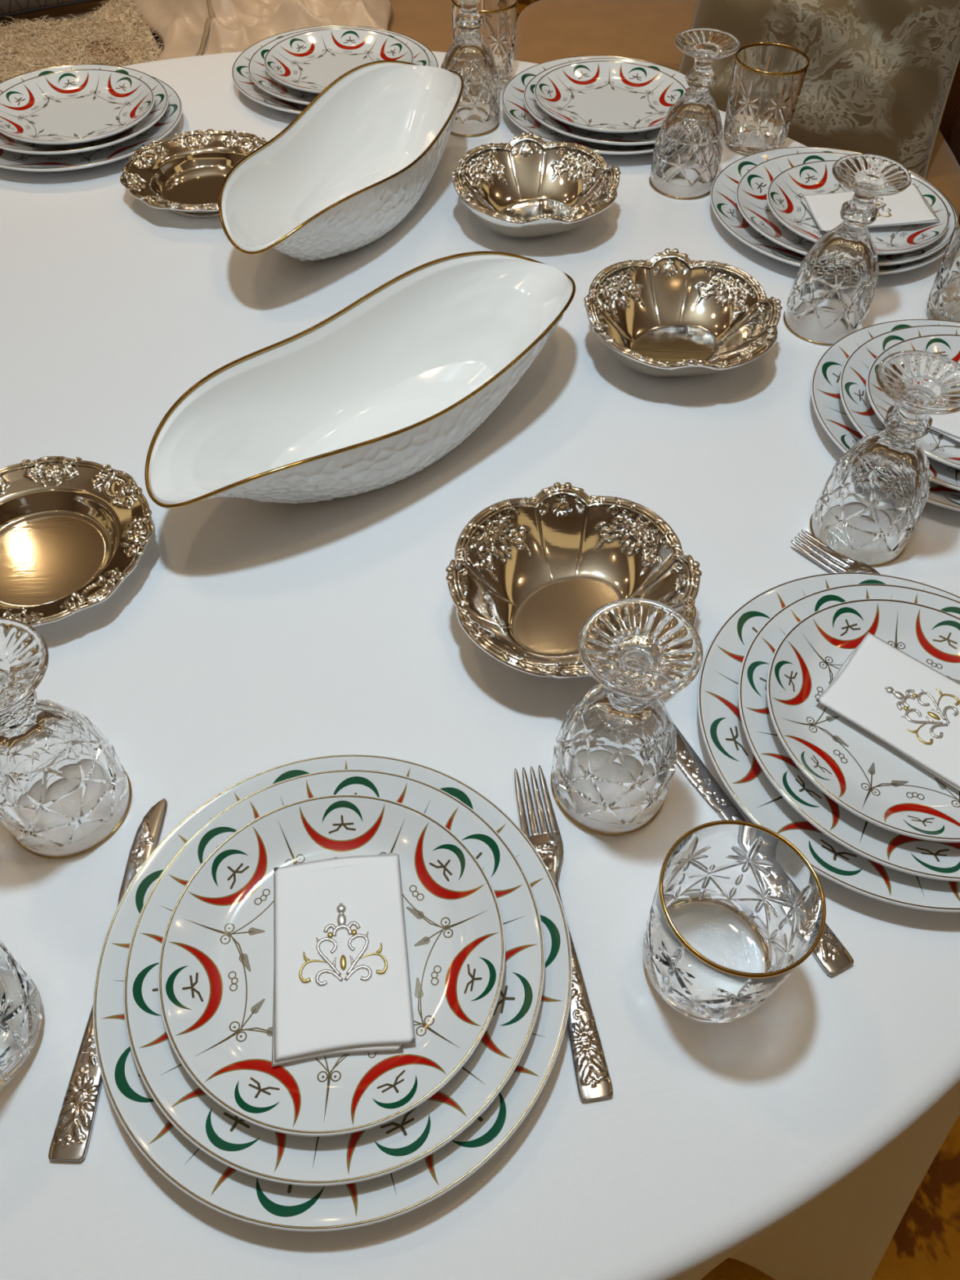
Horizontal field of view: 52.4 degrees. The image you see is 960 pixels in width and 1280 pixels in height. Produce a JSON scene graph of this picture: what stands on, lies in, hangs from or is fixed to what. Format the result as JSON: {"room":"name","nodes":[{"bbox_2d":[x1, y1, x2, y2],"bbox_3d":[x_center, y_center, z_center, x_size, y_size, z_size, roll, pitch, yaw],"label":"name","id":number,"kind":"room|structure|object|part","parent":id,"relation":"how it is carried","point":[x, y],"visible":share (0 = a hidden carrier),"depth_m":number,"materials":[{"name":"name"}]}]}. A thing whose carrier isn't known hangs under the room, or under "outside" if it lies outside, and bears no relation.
{"room":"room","nodes":[
{"label":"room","id":0,"kind":"room"},
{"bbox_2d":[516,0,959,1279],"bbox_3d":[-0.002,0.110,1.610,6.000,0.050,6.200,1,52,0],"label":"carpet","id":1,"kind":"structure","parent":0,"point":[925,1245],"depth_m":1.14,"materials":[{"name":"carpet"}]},
{"bbox_2d":[0,0,959,216],"bbox_3d":[-0.470,-1.273,2.060,2.805,0.800,1.220,1,52,0],"label":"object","id":2,"kind":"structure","parent":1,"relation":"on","point":[547,30],"depth_m":2.16,"materials":[{"name":"brown fabric"}]},
{"bbox_2d":[0,0,102,18],"bbox_3d":[-1.097,-1.499,1.966,0.638,0.430,0.257,-26,57,-20],"label":"cushion","id":3,"kind":"object","parent":2,"relation":"on","point":[8,8],"visible":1,"depth_m":2.08,"materials":[{"name":"black fabric"}]},
{"bbox_2d":[0,0,163,82],"bbox_3d":[-1.064,-1.129,1.936,1.300,0.086,0.776,1,52,0],"label":"fur throw","id":4,"kind":"object","parent":2,"relation":"on","point":[26,47],"visible":0.35,"depth_m":2.05,"materials":[{"name":"beige fur"}]},
{"bbox_2d":[0,0,164,66],"bbox_3d":[-1.245,-1.155,2.087,1.250,0.190,1.020,1,52,0],"label":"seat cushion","id":5,"kind":"object","parent":2,"relation":"on","point":[80,10],"depth_m":2.16,"materials":[{"name":"brown fabric"}]},
{"bbox_2d":[132,0,391,60],"bbox_3d":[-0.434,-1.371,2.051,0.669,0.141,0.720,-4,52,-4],"label":"chair","id":6,"kind":"object","parent":2,"relation":"on","point":[186,28],"visible":0.46,"depth_m":1.98,"materials":[{"name":"beige fabric"}]},
{"bbox_2d":[388,0,453,52],"bbox_3d":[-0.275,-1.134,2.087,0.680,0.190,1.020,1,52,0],"label":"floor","id":7,"kind":"structure","parent":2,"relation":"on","point":[428,22],"depth_m":2.17,"materials":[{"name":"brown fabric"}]},
{"bbox_2d":[513,0,959,216],"bbox_3d":[0.500,-1.117,2.087,0.860,0.190,1.020,1,52,0],"label":"seat cushion","id":8,"kind":"object","parent":2,"relation":"on","point":[547,30],"depth_m":2.15,"materials":[{"name":"brown fabric"}]},
{"bbox_2d":[677,0,959,178],"bbox_3d":[0.629,-1.143,1.731,0.507,0.476,0.360,18,54,13],"label":"chair","id":9,"kind":"object","parent":2,"relation":"on","point":[880,74],"visible":0.55,"depth_m":1.68,"materials":[{"name":"brown fabric"}]},
{"bbox_2d":[938,60,959,166],"bbox_3d":[1.288,-0.899,1.917,0.705,0.735,0.665,1,52,0],"label":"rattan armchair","id":10,"kind":"object","parent":1,"relation":"on","point":[949,127],"visible":0.02,"depth_m":1.98,"materials":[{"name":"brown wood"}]},
{"bbox_3d":[-0.175,-0.015,1.207,1.490,0.735,1.490,1,52,0],"label":"dining table","id":11,"kind":"object","parent":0,"visible":0},
{"bbox_2d":[0,51,959,1279],"bbox_3d":[-0.177,-0.036,1.163,1.749,0.650,1.746,12,53,8],"label":"tablecloth","id":12,"kind":"object","parent":11,"relation":"on","point":[793,1137],"visible":0.42,"depth_m":0.70,"materials":[{"name":"white fabric"}]},
{"bbox_2d":[0,940,42,1086],"bbox_3d":[-0.282,0.192,0.510,0.085,0.100,0.085,-17,54,-14],"label":"crystal tumbler","id":13,"kind":"object","parent":12,"relation":"on","point":[20,1002],"visible":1,"depth_m":0.52,"materials":[{"name":"white"}]},
{"bbox_2d":[0,617,132,857],"bbox_3d":[-0.266,0.061,0.578,0.078,0.153,0.078,-12,53,-10],"label":"goblet","id":14,"kind":"object","parent":12,"relation":"on","point":[64,789],"visible":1,"depth_m":0.57,"materials":[{"name":"clear glass"}]},
{"bbox_2d":[0,455,155,626],"bbox_3d":[-0.344,-0.070,0.756,0.185,0.031,0.185,-3,52,-3],"label":"dish","id":15,"kind":"object","parent":12,"relation":"on","point":[72,531],"visible":1,"depth_m":0.77,"materials":[{"name":"silver metal"}]},
{"bbox_2d":[0,75,182,171],"bbox_3d":[-0.501,-0.633,1.195,0.270,0.022,0.270,-10,53,-8],"label":"charger plate","id":16,"kind":"object","parent":12,"relation":"on","point":[170,119],"visible":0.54,"depth_m":1.15,"materials":[{"name":"ceramic"}]},
{"bbox_2d":[0,63,168,155],"bbox_3d":[-0.499,-0.643,1.192,0.236,0.022,0.236,-13,54,-11],"label":"dinner plate","id":17,"kind":"object","parent":16,"relation":"on","point":[161,95],"visible":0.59,"depth_m":1.18,"materials":[{"name":"ceramic"}]},
{"bbox_2d":[0,69,155,145],"bbox_3d":[-0.489,-0.637,1.177,0.192,0.022,0.192,-4,52,-4],"label":"salad plate","id":18,"kind":"object","parent":17,"relation":"on","point":[76,106],"visible":1,"depth_m":1.19,"materials":[{"name":"ceramic"}]},
{"bbox_2d":[48,798,167,1161],"bbox_3d":[-0.214,0.187,0.574,0.020,0.005,0.213,2,52,0],"label":"table knife","id":19,"kind":"object","parent":12,"relation":"on","point":[71,1137],"visible":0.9,"depth_m":0.53,"materials":[{"name":"metal"}]},
{"bbox_3d":[-0.215,0.225,0.545,0.019,0.005,0.118,2,52,0],"label":"handle","id":20,"kind":"part","parent":19,"relation":"part of","materials":[{"name":"metal"}]},
{"bbox_3d":[-0.214,0.141,0.611,0.017,0.004,0.095,2,52,0],"label":"blade","id":21,"kind":"part","parent":19,"relation":"part of","materials":[{"name":"metal"}]},
{"bbox_2d":[120,128,267,218],"bbox_3d":[-0.311,-0.523,1.108,0.185,0.031,0.185,-15,54,-12],"label":"dish","id":22,"kind":"object","parent":12,"relation":"on","point":[186,171],"visible":0.7,"depth_m":1.13,"materials":[{"name":"silver metal"}]},
{"bbox_2d":[93,754,572,1231],"bbox_3d":[-0.082,0.188,0.566,0.270,0.022,0.270,-4,52,-4],"label":"charger plate","id":23,"kind":"object","parent":12,"relation":"on","point":[232,1193],"visible":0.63,"depth_m":0.52,"materials":[{"name":"ceramic"}]},
{"bbox_2d":[123,768,545,1186],"bbox_3d":[-0.081,0.182,0.560,0.236,0.022,0.236,-31,59,-22],"label":"dinner plate","id":24,"kind":"object","parent":23,"relation":"on","point":[396,1144],"visible":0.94,"depth_m":0.53,"materials":[{"name":"ceramic"}]},
{"bbox_2d":[157,794,505,1136],"bbox_3d":[-0.082,0.178,0.553,0.192,0.022,0.192,-34,60,-24],"label":"salad plate","id":25,"kind":"object","parent":24,"relation":"on","point":[215,975],"visible":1,"depth_m":0.55,"materials":[{"name":"ceramic"}]},
{"bbox_2d":[271,852,415,1066],"bbox_3d":[-0.079,0.177,0.554,0.077,0.006,0.116,-5,52,-5],"label":"folded napkin","id":26,"kind":"object","parent":25,"relation":"on","point":[342,984],"visible":1,"depth_m":0.55,"materials":[{"name":"white fabric"}]},
{"bbox_2d":[231,25,438,114],"bbox_3d":[-0.189,-0.747,1.288,0.270,0.022,0.270,-23,56,-18],"label":"charger plate","id":27,"kind":"object","parent":12,"relation":"on","point":[242,79],"visible":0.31,"depth_m":1.27,"materials":[{"name":"ceramic"}]},
{"bbox_2d":[248,26,430,105],"bbox_3d":[-0.183,-0.744,1.276,0.236,0.022,0.236,-4,52,-4],"label":"dinner plate","id":28,"kind":"object","parent":27,"relation":"on","point":[258,73],"visible":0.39,"depth_m":1.27,"materials":[{"name":"ceramic"}]},
{"bbox_2d":[263,28,413,93],"bbox_3d":[-0.182,-0.744,1.266,0.192,0.022,0.192,-28,58,-21],"label":"salad plate","id":29,"kind":"object","parent":28,"relation":"on","point":[310,61],"visible":0.62,"depth_m":1.29,"materials":[{"name":"ceramic"}]},
{"bbox_2d":[217,60,463,261],"bbox_3d":[-0.136,-0.504,1.054,0.164,0.097,0.438,19,54,13],"label":"bowl","id":30,"kind":"object","parent":12,"relation":"on","point":[359,157],"visible":1,"depth_m":1.08,"materials":[{"name":"white ceramic"}]},
{"bbox_2d":[144,251,575,508],"bbox_3d":[-0.082,-0.205,0.822,0.438,0.097,0.163,-37,61,-26],"label":"bowl","id":31,"kind":"object","parent":12,"relation":"on","point":[366,397],"visible":1,"depth_m":0.84,"materials":[{"name":"white ceramic"}]},
{"bbox_2d":[440,0,500,136],"bbox_3d":[-0.013,-0.702,1.174,0.078,0.153,0.078,-27,57,-20],"label":"goblet","id":32,"kind":"object","parent":12,"relation":"on","point":[477,114],"visible":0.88,"depth_m":1.17,"materials":[{"name":"clear glass"}]},
{"bbox_2d":[450,0,518,89],"bbox_3d":[0.005,-0.779,1.268,0.085,0.100,0.085,-22,56,-17],"label":"crystal tumbler","id":33,"kind":"object","parent":12,"relation":"on","point":[498,28],"visible":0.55,"depth_m":1.24,"materials":[{"name":"white"}]},
{"bbox_2d":[450,131,621,237],"bbox_3d":[0.060,-0.486,1.069,0.183,0.057,0.183,-3,52,-4],"label":"bowl","id":34,"kind":"object","parent":12,"relation":"on","point":[527,185],"visible":1,"depth_m":1.10,"materials":[{"name":"silver metal"}]},
{"bbox_2d":[514,764,613,1102],"bbox_3d":[0.048,0.167,0.591,0.025,0.009,0.207,-7,53,-6],"label":"fork","id":35,"kind":"object","parent":12,"relation":"on","point":[593,1082],"visible":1,"depth_m":0.56,"materials":[{"name":"metal"}]},
{"bbox_3d":[0.054,0.200,0.565,0.019,0.009,0.122,-7,53,-6],"label":"handle","id":36,"kind":"part","parent":35,"relation":"part of","materials":[{"name":"metal"}]},
{"bbox_2d":[444,481,702,678],"bbox_3d":[0.067,-0.033,0.717,0.183,0.057,0.183,-1,52,-2],"label":"bowl","id":37,"kind":"object","parent":12,"relation":"on","point":[524,578],"visible":0.8,"depth_m":0.74,"materials":[{"name":"silver metal"}]},
{"bbox_2d":[501,55,715,154],"bbox_3d":[0.162,-0.674,1.238,0.270,0.022,0.270,-35,60,-24],"label":"charger plate","id":38,"kind":"object","parent":12,"relation":"on","point":[513,105],"visible":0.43,"depth_m":1.22,"materials":[{"name":"ceramic"}]},
{"bbox_2d":[523,57,688,145],"bbox_3d":[0.172,-0.670,1.225,0.236,0.022,0.236,-6,53,-6],"label":"dinner plate","id":39,"kind":"object","parent":38,"relation":"on","point":[646,137],"visible":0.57,"depth_m":1.19,"materials":[{"name":"ceramic"}]},
{"bbox_2d":[533,60,686,133],"bbox_3d":[0.163,-0.669,1.213,0.192,0.022,0.192,-7,53,-6],"label":"salad plate","id":40,"kind":"object","parent":39,"relation":"on","point":[602,96],"visible":0.9,"depth_m":1.23,"materials":[{"name":"ceramic"}]},
{"bbox_2d":[550,598,702,835],"bbox_3d":[0.087,0.049,0.593,0.078,0.153,0.078,-8,53,-7],"label":"goblet","id":41,"kind":"object","parent":12,"relation":"on","point":[615,752],"visible":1,"depth_m":0.57,"materials":[{"name":"clear glass"}]},
{"bbox_2d":[583,248,782,377],"bbox_3d":[0.188,-0.296,0.923,0.183,0.057,0.183,0,52,-1],"label":"bowl","id":42,"kind":"object","parent":12,"relation":"on","point":[669,313],"visible":1,"depth_m":0.95,"materials":[{"name":"silver metal"}]},
{"bbox_2d":[648,27,740,199],"bbox_3d":[0.239,-0.585,1.088,0.078,0.153,0.078,-3,52,-4],"label":"goblet","id":43,"kind":"object","parent":12,"relation":"on","point":[687,151],"visible":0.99,"depth_m":1.08,"materials":[{"name":"white"}]},
{"bbox_2d":[642,819,826,1022],"bbox_3d":[0.134,0.161,0.541,0.085,0.100,0.085,1,52,0],"label":"crystal tumbler","id":44,"kind":"object","parent":12,"relation":"on","point":[736,908],"visible":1,"depth_m":0.54,"materials":[{"name":"clear glass"}]},
{"bbox_2d":[673,724,853,976],"bbox_3d":[0.167,0.119,0.633,0.020,0.005,0.213,-21,55,-16],"label":"table knife","id":45,"kind":"object","parent":12,"relation":"on","point":[830,953],"visible":0.5,"depth_m":0.64,"materials":[{"name":"metal"}]},
{"bbox_3d":[0.139,0.078,0.666,0.017,0.004,0.095,-21,55,-16],"label":"blade","id":46,"kind":"part","parent":45,"relation":"part of","materials":[{"name":"metal"}]},
{"bbox_3d":[0.188,0.152,0.608,0.019,0.005,0.118,-21,55,-16],"label":"handle","id":47,"kind":"part","parent":45,"relation":"part of","materials":[{"name":"metal"}]},
{"bbox_2d":[723,42,809,155],"bbox_3d":[0.339,-0.645,1.170,0.085,0.100,0.085,-10,53,-9],"label":"crystal tumbler","id":48,"kind":"object","parent":12,"relation":"on","point":[767,78],"visible":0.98,"depth_m":1.15,"materials":[{"name":"white"}]},
{"bbox_2d":[697,572,959,912],"bbox_3d":[0.283,0.061,0.670,0.270,0.022,0.270,-25,57,-19],"label":"charger plate","id":49,"kind":"object","parent":12,"relation":"on","point":[731,754],"visible":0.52,"depth_m":0.65,"materials":[{"name":"ceramic"}]},
{"bbox_2d":[737,583,959,881],"bbox_3d":[0.292,0.057,0.663,0.236,0.022,0.236,-4,52,-4],"label":"dinner plate","id":50,"kind":"object","parent":49,"relation":"on","point":[938,860],"visible":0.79,"depth_m":0.64,"materials":[{"name":"ceramic"}]},
{"bbox_2d":[766,598,959,842],"bbox_3d":[0.288,0.052,0.656,0.192,0.022,0.192,-2,52,-3],"label":"salad plate","id":51,"kind":"object","parent":50,"relation":"on","point":[863,775],"visible":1,"depth_m":0.65,"materials":[{"name":"ceramic"}]},
{"bbox_2d":[815,632,959,791],"bbox_3d":[0.297,0.049,0.656,0.121,0.006,0.081,35,59,23],"label":"folded napkin","id":52,"kind":"object","parent":51,"relation":"on","point":[912,708],"visible":1,"depth_m":0.66,"materials":[{"name":"white fabric"}]},
{"bbox_2d":[710,146,957,275],"bbox_3d":[0.391,-0.475,1.088,0.270,0.022,0.270,-23,56,-17],"label":"charger plate","id":53,"kind":"object","parent":12,"relation":"on","point":[723,188],"visible":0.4,"depth_m":1.08,"materials":[{"name":"ceramic"}]},
{"bbox_2d":[735,151,955,266],"bbox_3d":[0.398,-0.470,1.073,0.236,0.022,0.236,-37,61,-26],"label":"dinner plate","id":54,"kind":"object","parent":53,"relation":"on","point":[751,191],"visible":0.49,"depth_m":1.07,"materials":[{"name":"ceramic"}]},
{"bbox_2d":[766,160,949,254],"bbox_3d":[0.406,-0.464,1.058,0.192,0.022,0.192,-9,53,-8],"label":"salad plate","id":55,"kind":"object","parent":54,"relation":"on","point":[784,193],"visible":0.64,"depth_m":1.06,"materials":[{"name":"ceramic"}]},
{"bbox_2d":[800,183,940,231],"bbox_3d":[0.422,-0.467,1.055,0.131,0.012,0.076,-5,52,-5],"label":"folded napkin","id":56,"kind":"object","parent":55,"relation":"on","point":[908,206],"visible":0.56,"depth_m":1.05,"materials":[{"name":"white fabric"}]},
{"bbox_2d":[791,528,880,574],"bbox_3d":[0.333,-0.028,0.747,0.207,0.009,0.025,36,60,24],"label":"fork","id":57,"kind":"object","parent":12,"relation":"on","point":[848,566],"visible":0.41,"depth_m":0.78,"materials":[{"name":"metal"}]},
{"bbox_2d":[782,153,911,345],"bbox_3d":[0.345,-0.366,0.920,0.078,0.153,0.078,-22,56,-17],"label":"goblet","id":58,"kind":"object","parent":12,"relation":"on","point":[830,297],"visible":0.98,"depth_m":0.91,"materials":[{"name":"white"}]},
{"bbox_2d":[809,350,959,566],"bbox_3d":[0.311,-0.135,0.740,0.078,0.153,0.078,-15,54,-12],"label":"goblet","id":59,"kind":"object","parent":12,"relation":"on","point":[869,506],"visible":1,"depth_m":0.73,"materials":[{"name":"clear glass"}]},
{"bbox_2d":[810,319,959,511],"bbox_3d":[0.432,-0.200,0.875,0.270,0.022,0.270,35,59,23],"label":"charger plate","id":60,"kind":"object","parent":12,"relation":"on","point":[827,403],"visible":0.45,"depth_m":0.89,"materials":[{"name":"ceramic"}]},
{"bbox_2d":[839,324,959,491],"bbox_3d":[0.436,-0.201,0.866,0.236,0.022,0.236,-10,53,-9],"label":"dinner plate","id":61,"kind":"object","parent":60,"relation":"on","point":[856,405],"visible":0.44,"depth_m":0.88,"materials":[{"name":"ceramic"}]},
{"bbox_2d":[866,334,959,469],"bbox_3d":[0.435,-0.202,0.856,0.192,0.022,0.192,38,61,25],"label":"salad plate","id":62,"kind":"object","parent":61,"relation":"on","point":[936,446],"visible":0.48,"depth_m":0.86,"materials":[{"name":"ceramic"}]},
{"bbox_2d":[928,411,959,442],"bbox_3d":[0.443,-0.202,0.853,0.077,0.006,0.117,35,59,23],"label":"folded napkin","id":63,"kind":"object","parent":62,"relation":"on","point":[948,424],"visible":0.34,"depth_m":0.84,"materials":[{"name":"white fabric"}]},
{"bbox_2d":[926,213,959,322],"bbox_3d":[0.489,-0.355,0.947,0.088,0.100,0.088,33,59,22],"label":"crystal tumbler","id":64,"kind":"object","parent":12,"relation":"on","point":[943,303],"visible":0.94,"depth_m":0.94,"materials":[{"name":"white"}]}
]}

